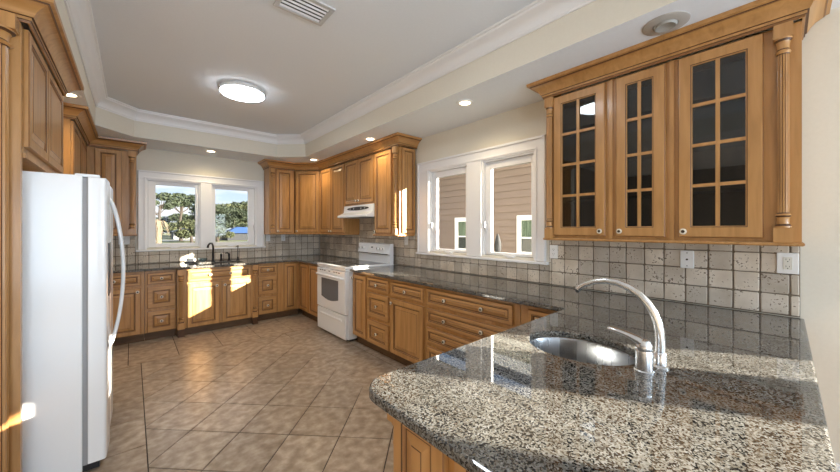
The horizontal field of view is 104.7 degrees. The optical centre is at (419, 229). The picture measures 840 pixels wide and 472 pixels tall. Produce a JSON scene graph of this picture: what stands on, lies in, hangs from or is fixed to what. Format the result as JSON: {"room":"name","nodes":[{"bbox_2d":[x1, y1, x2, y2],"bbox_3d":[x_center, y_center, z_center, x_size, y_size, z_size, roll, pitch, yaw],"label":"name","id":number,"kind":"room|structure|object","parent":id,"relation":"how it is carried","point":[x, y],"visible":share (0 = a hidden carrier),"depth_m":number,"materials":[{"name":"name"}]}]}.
{"room":"kitchen","nodes":[
{"label":"kitchen","id":0,"kind":"room"},
{"bbox_2d":[84,140,319,265],"bbox_3d":[-3.359,-0.120,5.061,3.740,3.000,0.090,0,0,-42],"label":"wall","id":1,"kind":"structure","parent":0,"point":[148,159],"depth_m":4.92,"materials":[{"name":"beige paint"}]},
{"bbox_2d":[87,146,136,235],"bbox_3d":[-3.986,-0.471,4.207,0.480,1.106,0.326,0,0,-42],"label":"upper cabinet","id":2,"kind":"object","parent":1,"relation":"attached to","point":[118,167],"visible":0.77,"depth_m":4.16,"materials":[{"name":"brown wood"}]},
{"bbox_2d":[136,170,265,251],"bbox_3d":[-3.324,-0.261,5.065,1.683,1.138,0.128,0,0,-42],"label":"window","id":3,"kind":"structure","parent":1,"relation":"in","point":[205,186],"depth_m":4.99,"materials":[{"name":"white wood"}]},
{"bbox_2d":[113,234,319,264],"bbox_3d":[-3.105,0.281,5.216,3.126,0.395,0.006,0,0,-42],"label":"backsplash","id":4,"kind":"structure","parent":1,"relation":"attached to","point":[294,244],"depth_m":5.26,"materials":[{"name":"tile"}]},
{"bbox_2d":[118,236,129,244],"bbox_3d":[-4.014,0.145,4.398,0.115,0.115,0.009,0,0,-42],"label":"wall outlet","id":5,"kind":"object","parent":4,"relation":"attached to","point":[126,239],"visible":0.68,"depth_m":4.41,"materials":[{"name":"white plastic"}]},
{"bbox_2d":[264,168,294,234],"bbox_3d":[-2.425,-0.471,5.593,0.420,1.106,0.326,0,0,-42],"label":"upper cabinet","id":6,"kind":"object","parent":1,"relation":"attached to","point":[278,183],"visible":1,"depth_m":5.48,"materials":[{"name":"brown wood"}]},
{"bbox_2d":[258,132,421,170],"bbox_3d":[-1.302,-1.084,4.899,3.141,0.118,0.742,0,0,32],"label":"crown molding","id":7,"kind":"structure","parent":6,"relation":"on","point":[396,139],"depth_m":4.69,"materials":[{"name":"brown wood"}]},
{"bbox_2d":[85,309,404,471],"bbox_3d":[-0.767,1.440,0.502,5.920,0.120,10.170,0,0,-42],"label":"floor","id":8,"kind":"structure","parent":0,"point":[286,393],"depth_m":2.55,"materials":[{"name":"tile"}]},
{"bbox_2d":[0,10,21,471],"bbox_3d":[-2.132,0.178,1.417,0.483,2.404,0.142,0,0,-42],"label":"panel","id":9,"kind":"object","parent":8,"relation":"on","point":[10,26],"visible":1,"depth_m":1.58,"materials":[{"name":"brown wood"}]},
{"bbox_2d":[22,171,125,471],"bbox_3d":[-2.360,0.531,1.977,0.836,1.697,0.870,0,0,-42],"label":"refrigerator","id":10,"kind":"object","parent":8,"relation":"on","point":[68,333],"visible":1,"depth_m":1.78,"materials":[{"name":"white metal"}]},
{"bbox_2d":[113,271,143,345],"bbox_3d":[-3.810,0.946,4.059,0.534,0.868,0.770,0,0,-42],"label":"base cabinet","id":11,"kind":"object","parent":8,"relation":"on","point":[131,325],"visible":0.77,"depth_m":3.90,"materials":[{"name":"brown wood"}]},
{"bbox_2d":[144,269,175,340],"bbox_3d":[-3.493,0.946,4.341,0.308,0.868,0.770,0,0,-42],"label":"base cabinet","id":12,"kind":"object","parent":8,"relation":"on","point":[160,285],"visible":1,"depth_m":4.08,"materials":[{"name":"brown wood"}]},
{"bbox_2d":[176,262,257,337],"bbox_3d":[-2.996,0.946,4.742,0.958,0.868,0.831,0,0,-42],"label":"base cabinet","id":13,"kind":"object","parent":8,"relation":"on","point":[207,299],"visible":0.98,"depth_m":4.42,"materials":[{"name":"brown wood"}]},
{"bbox_2d":[258,263,276,320],"bbox_3d":[-2.545,0.946,5.183,0.294,0.868,0.770,0,0,-42],"label":"base cabinet","id":14,"kind":"object","parent":8,"relation":"on","point":[267,273],"visible":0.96,"depth_m":4.92,"materials":[{"name":"brown wood"}]},
{"bbox_2d":[276,262,298,317],"bbox_3d":[-2.317,0.946,5.405,0.335,0.868,0.740,0,0,-42],"label":"base cabinet","id":15,"kind":"object","parent":8,"relation":"on","point":[287,272],"visible":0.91,"depth_m":5.13,"materials":[{"name":"brown wood"}]},
{"bbox_2d":[299,262,318,321],"bbox_3d":[-1.432,0.946,5.129,0.720,0.868,0.891,0,0,-42],"label":"base cabinet","id":16,"kind":"object","parent":8,"relation":"on","point":[308,304],"visible":0.25,"depth_m":4.95,"materials":[{"name":"brown wood"}]},
{"bbox_2d":[113,255,356,272],"bbox_3d":[-2.563,0.495,4.609,3.129,0.030,1.622,0,0,-42],"label":"countertop","id":17,"kind":"structure","parent":16,"relation":"on","point":[310,259],"depth_m":4.73,"materials":[{"name":"stone"}]},
{"bbox_2d":[206,243,229,260],"bbox_3d":[-3.087,0.337,4.930,0.138,0.287,0.373,0,0,25],"label":"kitchen faucet","id":18,"kind":"object","parent":17,"relation":"on","point":[212,244],"visible":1,"depth_m":4.91,"materials":[{"name":"black metal"}]},
{"bbox_3d":[-3.347,0.470,4.731,0.150,0.017,0.090,0,0,-42],"label":"soap tray","id":19,"kind":"object","parent":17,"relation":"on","visible":0},
{"bbox_2d":[186,258,195,261],"bbox_3d":[-3.343,0.445,4.735,0.110,0.054,0.066,0,0,-42],"label":"sponge","id":20,"kind":"object","parent":19,"relation":"on","point":[187,259],"visible":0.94,"depth_m":4.70,"materials":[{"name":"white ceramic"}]},
{"bbox_2d":[316,242,393,341],"bbox_3d":[-0.921,0.786,4.443,0.796,1.187,0.800,0,0,-42],"label":"range","id":21,"kind":"object","parent":8,"relation":"on","point":[334,281],"visible":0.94,"depth_m":4.22,"materials":[{"name":"white metal"}]},
{"bbox_2d":[351,272,371,347],"bbox_3d":[-0.478,0.946,4.059,0.724,0.868,0.326,0,0,-42],"label":"base cabinet","id":22,"kind":"object","parent":8,"relation":"on","point":[360,290],"visible":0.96,"depth_m":3.82,"materials":[{"name":"brown wood"}]},
{"bbox_2d":[367,275,394,359],"bbox_3d":[-0.221,0.946,3.769,0.724,0.868,0.440,0,0,-42],"label":"base cabinet","id":23,"kind":"object","parent":8,"relation":"on","point":[379,289],"visible":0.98,"depth_m":3.53,"materials":[{"name":"brown wood"}]},
{"bbox_2d":[389,279,425,365],"bbox_3d":[0.108,0.946,3.398,0.724,0.868,0.544,0,0,-42],"label":"base cabinet","id":24,"kind":"object","parent":8,"relation":"on","point":[408,300],"visible":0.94,"depth_m":3.16,"materials":[{"name":"brown wood"}]},
{"bbox_2d":[426,286,520,358],"bbox_3d":[0.612,0.946,2.831,0.724,0.868,0.966,0,0,-42],"label":"base cabinet","id":25,"kind":"object","parent":8,"relation":"on","point":[454,320],"visible":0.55,"depth_m":2.65,"materials":[{"name":"brown wood"}]},
{"bbox_2d":[387,337,630,471],"bbox_3d":[0.917,0.946,1.429,2.120,0.868,0.719,0,0,-42],"label":"base cabinet","id":26,"kind":"object","parent":8,"relation":"on","point":[412,453],"visible":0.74,"depth_m":0.88,"materials":[{"name":"brown wood"}]},
{"bbox_2d":[350,265,836,471],"bbox_3d":[0.065,0.495,2.362,2.184,0.030,3.585,0,0,-42],"label":"countertop","id":27,"kind":"structure","parent":26,"relation":"on","point":[739,391],"depth_m":0.94,"materials":[{"name":"stone"}]},
{"bbox_2d":[529,337,634,365],"bbox_3d":[0.660,0.596,1.342,0.356,0.168,0.431,0,0,-42],"label":"prep sink","id":28,"kind":"object","parent":27,"relation":"in","point":[568,348],"visible":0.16,"depth_m":1.49,"materials":[{"name":"silver metal"}]},
{"bbox_2d":[575,278,668,374],"bbox_3d":[0.720,0.334,1.204,0.136,0.292,0.316,0,0,-42],"label":"faucet","id":29,"kind":"object","parent":27,"relation":"on","point":[646,358],"visible":1,"depth_m":1.12,"materials":[{"name":"silver metal"}]},
{"bbox_2d":[521,304,608,346],"bbox_3d":[1.047,0.946,2.341,0.724,0.868,0.336,0,0,-42],"label":"base cabinet","id":30,"kind":"object","parent":8,"relation":"on","point":[528,313],"visible":0.05,"depth_m":2.18,"materials":[{"name":"brown wood"}]},
{"bbox_2d":[21,0,839,166],"bbox_3d":[-0.764,-1.383,0.559,6.000,0.475,10.250,0,0,-42],"label":"ceiling","id":31,"kind":"structure","parent":0,"point":[170,57],"depth_m":2.69,"materials":[{"name":"paint"}]},
{"bbox_2d":[65,92,81,97],"bbox_3d":[-2.969,-1.141,2.740,0.158,0.008,0.158,0,0,-42],"label":"recessed light","id":32,"kind":"object","parent":31,"relation":"in","point":[71,94],"visible":0.61,"depth_m":2.76,"materials":[{"name":"white"}]},
{"bbox_2d":[219,81,264,101],"bbox_3d":[-1.850,-1.433,3.386,0.424,0.073,0.424,0,0,-42],"label":"ceiling light","id":33,"kind":"object","parent":31,"relation":"attached to","point":[237,90],"visible":1,"depth_m":3.31,"materials":[{"name":"white glass"}]},
{"bbox_2d":[273,0,335,25],"bbox_3d":[-0.759,-1.464,2.135,0.330,0.011,0.230,0,0,-42],"label":"ceiling vent","id":34,"kind":"object","parent":31,"relation":"in","point":[313,11],"visible":1,"depth_m":2.15,"materials":[{"name":"silver metal"}]},
{"bbox_2d":[64,0,595,144],"bbox_3d":[-0.822,-1.407,2.233,2.337,0.124,6.230,0,0,-42],"label":"trim","id":35,"kind":"structure","parent":31,"relation":"attached to","point":[540,13],"depth_m":2.84,"materials":[{"name":"white paint"}]},
{"bbox_2d":[364,137,375,140],"bbox_3d":[-0.629,-1.141,4.089,0.158,0.008,0.158,0,0,-42],"label":"recessed light","id":36,"kind":"object","parent":31,"relation":"in","point":[365,138],"visible":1,"depth_m":4.08,"materials":[{"name":"white"}]},
{"bbox_2d":[456,99,473,105],"bbox_3d":[0.406,-1.141,2.923,0.158,0.008,0.158,0,0,-42],"label":"recessed light","id":37,"kind":"object","parent":31,"relation":"in","point":[464,102],"visible":1,"depth_m":2.91,"materials":[{"name":"white"}]},
{"bbox_2d":[642,11,690,35],"bbox_3d":[1.366,-1.135,1.805,0.216,0.020,0.216,0,0,-42],"label":"recessed light","id":38,"kind":"object","parent":31,"relation":"in","point":[668,22],"visible":1,"depth_m":1.78,"materials":[{"name":"grey"}]},
{"bbox_2d":[320,7,839,463],"bbox_3d":[1.480,-0.120,2.498,0.090,3.000,10.410,0,0,-42],"label":"wall","id":39,"kind":"structure","parent":0,"point":[820,255],"depth_m":1.72,"materials":[{"name":"beige paint"}]},
{"bbox_2d":[294,171,320,233],"bbox_3d":[-1.953,-0.471,5.821,0.599,1.106,0.612,0,0,-42],"label":"upper cabinet","id":40,"kind":"object","parent":39,"relation":"attached to","point":[306,183],"visible":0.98,"depth_m":5.63,"materials":[{"name":"brown wood"}]},
{"bbox_2d":[319,163,359,234],"bbox_3d":[-1.357,-0.471,5.371,0.304,1.106,0.867,0,0,-42],"label":"upper cabinet","id":41,"kind":"object","parent":39,"relation":"attached to","point":[332,180],"visible":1,"depth_m":5.21,"materials":[{"name":"brown wood"}]},
{"bbox_2d":[345,154,374,205],"bbox_3d":[-0.802,-0.690,4.746,0.304,0.669,0.814,0,0,-42],"label":"upper cabinet","id":42,"kind":"object","parent":39,"relation":"attached to","point":[359,173],"visible":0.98,"depth_m":4.62,"materials":[{"name":"brown wood"}]},
{"bbox_2d":[337,203,374,218],"bbox_3d":[-0.837,-0.262,4.714,0.380,0.182,0.806,0,0,-42],"label":"range hood","id":43,"kind":"object","parent":42,"relation":"attached to","point":[366,210],"visible":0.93,"depth_m":4.58,"materials":[{"name":"white metal"}]},
{"bbox_2d":[373,146,414,235],"bbox_3d":[-0.346,-0.471,4.233,0.306,1.106,0.551,0,0,-42],"label":"upper cabinet","id":44,"kind":"object","parent":39,"relation":"attached to","point":[394,167],"visible":1,"depth_m":4.08,"materials":[{"name":"brown wood"}]},
{"bbox_2d":[416,134,548,264],"bbox_3d":[0.567,-0.261,3.493,0.128,1.138,1.740,0,0,-42],"label":"window","id":45,"kind":"structure","parent":39,"relation":"in","point":[478,166],"depth_m":3.37,"materials":[{"name":"white wood"}]},
{"bbox_2d":[494,234,500,251],"bbox_3d":[0.838,0.151,3.343,0.072,0.215,0.156,0,0,-42],"label":"ornament","id":46,"kind":"object","parent":45,"relation":"attached to","point":[497,246],"visible":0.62,"depth_m":3.35,"materials":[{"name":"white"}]},
{"bbox_2d":[320,218,799,316],"bbox_3d":[0.069,0.149,4.007,0.006,0.658,6.010,0,0,-42],"label":"backsplash","id":47,"kind":"structure","parent":39,"relation":"attached to","point":[741,277],"depth_m":2.27,"materials":[{"name":"tile"}]},
{"bbox_2d":[404,236,407,244],"bbox_3d":[-0.183,0.145,4.278,0.009,0.115,0.070,0,0,-42],"label":"wall outlet","id":48,"kind":"object","parent":47,"relation":"attached to","point":[405,237],"visible":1,"depth_m":4.28,"materials":[{"name":"white plastic"}]},
{"bbox_2d":[550,245,557,258],"bbox_3d":[1.146,0.190,2.781,0.009,0.115,0.070,0,0,-42],"label":"wall outlet","id":49,"kind":"object","parent":47,"relation":"attached to","point":[553,248],"visible":1,"depth_m":2.77,"materials":[{"name":"white plastic"}]},
{"bbox_2d":[551,248,555,255],"bbox_3d":[1.145,0.190,2.780,0.004,0.068,0.035,0,0,-42],"label":"socket","id":50,"kind":"object","parent":49,"relation":"attached to","point":[553,250],"depth_m":2.78,"materials":[{"name":"grey plastic"}]},
{"bbox_2d":[680,250,693,268],"bbox_3d":[1.739,0.194,2.112,0.012,0.115,0.070,0,0,-42],"label":"wall outlet","id":51,"kind":"object","parent":47,"relation":"attached to","point":[686,257],"visible":1,"depth_m":2.11,"materials":[{"name":"white plastic"}]},
{"bbox_2d":[777,253,798,273],"bbox_3d":[2.028,0.186,1.788,0.009,0.115,0.082,0,0,-42],"label":"wall outlet","id":52,"kind":"object","parent":47,"relation":"attached to","point":[787,263],"visible":1,"depth_m":1.78,"materials":[{"name":"white plastic"}]},
{"bbox_2d":[783,257,792,269],"bbox_3d":[2.027,0.186,1.787,0.004,0.068,0.035,0,0,-42],"label":"socket","id":53,"kind":"object","parent":52,"relation":"attached to","point":[787,261],"depth_m":1.78,"materials":[{"name":"grey plastic"}]},
{"bbox_2d":[543,20,804,246],"bbox_3d":[1.510,-0.471,2.144,0.304,1.106,1.328,0,0,-42],"label":"upper cabinet","id":54,"kind":"object","parent":39,"relation":"attached to","point":[704,147],"visible":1,"depth_m":1.96,"materials":[{"name":"brown wood"}]},
{"bbox_2d":[563,85,745,137],"bbox_3d":[1.540,-0.774,2.170,0.205,0.018,1.270,0,0,-42],"label":"shelf","id":55,"kind":"object","parent":54,"relation":"attached to","point":[738,90],"depth_m":2.03,"materials":[{"name":"brown wood"}]},
{"bbox_2d":[563,135,745,169],"bbox_3d":[1.540,-0.504,2.170,0.205,0.018,1.270,0,0,-42],"label":"shelf","id":56,"kind":"object","parent":54,"relation":"attached to","point":[738,145],"depth_m":2.04,"materials":[{"name":"brown wood"}]},
{"bbox_2d":[563,185,745,202],"bbox_3d":[1.540,-0.234,2.170,0.205,0.018,1.270,0,0,-42],"label":"shelf","id":57,"kind":"object","parent":54,"relation":"attached to","point":[738,189],"depth_m":2.03,"materials":[{"name":"brown wood"}]},
{"bbox_2d":[526,0,831,99],"bbox_3d":[1.486,-1.084,2.122,0.384,0.118,1.514,0,0,-42],"label":"crown molding","id":58,"kind":"structure","parent":39,"relation":"attached to","point":[756,16],"depth_m":1.85,"materials":[{"name":"brown wood"}]},
{"bbox_3d":[-2.125,-0.120,-0.784,2.420,3.000,10.290,0,0,-42],"label":"wall","id":59,"kind":"structure","parent":0,"visible":0},
{"bbox_2d":[22,26,62,173],"bbox_3d":[-2.542,-0.694,1.898,0.500,0.661,1.115,0,0,-42],"label":"upper cabinet","id":60,"kind":"object","parent":59,"relation":"attached to","point":[42,98],"visible":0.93,"depth_m":1.85,"materials":[{"name":"brown wood"}]},
{"bbox_2d":[0,0,83,95],"bbox_3d":[-2.492,-1.084,1.914,0.607,0.118,1.364,0,0,-42],"label":"crown molding","id":61,"kind":"structure","parent":60,"relation":"on","point":[42,17],"depth_m":1.81,"materials":[{"name":"brown wood"}]},
{"bbox_2d":[63,118,86,174],"bbox_3d":[-3.822,-0.479,3.346,0.520,1.089,1.279,0,0,-42],"label":"upper cabinet","id":62,"kind":"object","parent":59,"relation":"attached to","point":[74,145],"visible":0.09,"depth_m":3.03,"materials":[{"name":"brown wood"}]},
{"bbox_2d":[63,102,146,154],"bbox_3d":[-3.639,-1.084,3.608,0.591,0.118,1.921,0,0,-22],"label":"crown molding","id":63,"kind":"structure","parent":62,"relation":"on","point":[81,114],"depth_m":3.70,"materials":[{"name":"brown wood"}]},
{"label":"outside","id":64,"kind":"structure","parent":0,"visible":0},
{"bbox_2d":[152,233,247,247],"bbox_3d":[-38.176,1.700,73.093,200.000,0.001,240.000,0,0,-42],"label":"ground","id":65,"kind":"structure","parent":64,"point":[165,236],"depth_m":50.57,"materials":[{"name":"green plant"}]},
{"bbox_2d":[154,219,169,247],"bbox_3d":[-18.901,0.477,23.416,1.259,2.454,1.367,0,0,19],"label":"trunk","id":66,"kind":"object","parent":65,"relation":"on","point":[159,223],"visible":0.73,"depth_m":23.28,"materials":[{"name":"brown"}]},
{"bbox_2d":[156,192,173,219],"bbox_3d":[-31.558,-1.447,38.855,3.579,6.326,1.928,0,0,-42],"label":"pine tree","id":67,"kind":"object","parent":65,"relation":"on","point":[164,196],"visible":0.44,"depth_m":39.07,"materials":[{"name":"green plant"}]},
{"bbox_2d":[162,221,178,233],"bbox_3d":[-51.107,-0.226,66.916,11.194,3.891,6.789,0,0,-42],"label":"broadleaf tree","id":68,"kind":"object","parent":65,"relation":"on","point":[172,225],"visible":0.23,"depth_m":65.20,"materials":[{"name":"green plant"}]},
{"bbox_2d":[156,213,191,231],"bbox_3d":[-62.509,-1.400,83.194,14.132,6.204,7.891,0,0,-42],"label":"broadleaf tree","id":69,"kind":"object","parent":65,"relation":"on","point":[175,217],"visible":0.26,"depth_m":82.32,"materials":[{"name":"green plant"}]},
{"bbox_2d":[164,192,194,240],"bbox_3d":[-34.542,-1.854,47.367,2.681,7.132,5.086,0,0,31],"label":"pine tree","id":70,"kind":"object","parent":65,"relation":"on","point":[181,200],"visible":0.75,"depth_m":46.70,"materials":[{"name":"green plant"}]},
{"bbox_2d":[170,228,194,238],"bbox_3d":[-42.395,0.650,58.645,4.400,2.100,4.600,0,0,-42],"label":"house","id":71,"kind":"structure","parent":65,"relation":"on","point":[173,236],"depth_m":57.01,"materials":[{"name":"grey paint"}]},
{"bbox_2d":[174,219,194,242],"bbox_3d":[-30.070,0.159,43.007,4.132,3.123,2.507,0,0,-42],"label":"broadleaf tree","id":72,"kind":"object","parent":65,"relation":"on","point":[189,224],"visible":0.64,"depth_m":42.13,"materials":[{"name":"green plant"}]},
{"bbox_2d":[215,223,234,241],"bbox_3d":[-28.816,0.353,46.471,4.000,2.753,2.440,0,0,-42],"label":"broadleaf tree","id":73,"kind":"object","parent":65,"relation":"on","point":[218,231],"visible":0.69,"depth_m":46.37,"materials":[{"name":"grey plant"}]},
{"bbox_2d":[217,203,247,227],"bbox_3d":[-40.710,-2.210,73.611,11.585,7.859,7.404,0,0,-42],"label":"broadleaf tree","id":74,"kind":"object","parent":65,"relation":"on","point":[242,207],"visible":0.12,"depth_m":72.29,"materials":[{"name":"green plant"}]},
{"bbox_2d":[222,227,247,240],"bbox_3d":[-28.790,0.650,53.342,6.600,2.100,4.800,0,0,-42],"label":"house","id":75,"kind":"structure","parent":65,"relation":"on","point":[241,233],"depth_m":51.30,"materials":[{"name":"blue"}]},
{"bbox_2d":[230,201,247,206],"bbox_3d":[-46.422,-3.056,85.834,7.561,9.528,4.991,0,0,-42],"label":"broadleaf tree","id":76,"kind":"object","parent":65,"relation":"on","point":[238,204],"visible":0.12,"depth_m":85.12,"materials":[{"name":"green plant"}]},
{"bbox_2d":[439,163,530,253],"bbox_3d":[2.193,-0.895,10.240,5.920,5.250,8.400,0,0,-42],"label":"house","id":77,"kind":"structure","parent":65,"relation":"on","point":[511,184],"depth_m":7.04,"materials":[{"name":"brown wood"}]},
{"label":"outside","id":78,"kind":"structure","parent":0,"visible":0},
{"bbox_2d":[162,239,221,240],"bbox_3d":[-31.288,1.690,57.810,150.000,0.040,6.000,0,0,-42],"label":"road","id":79,"kind":"structure","parent":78,"point":[187,239],"depth_m":49.67,"materials":[{"name":"grey asphalt"}]},
{"bbox_2d":[188,203,247,238],"bbox_3d":[-34.775,-1.579,57.063,10.024,6.576,6.105,0,0,-42],"label":"broadleaf tree","id":80,"kind":"object","parent":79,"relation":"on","point":[225,217],"visible":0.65,"depth_m":56.72,"materials":[{"name":"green plant"}]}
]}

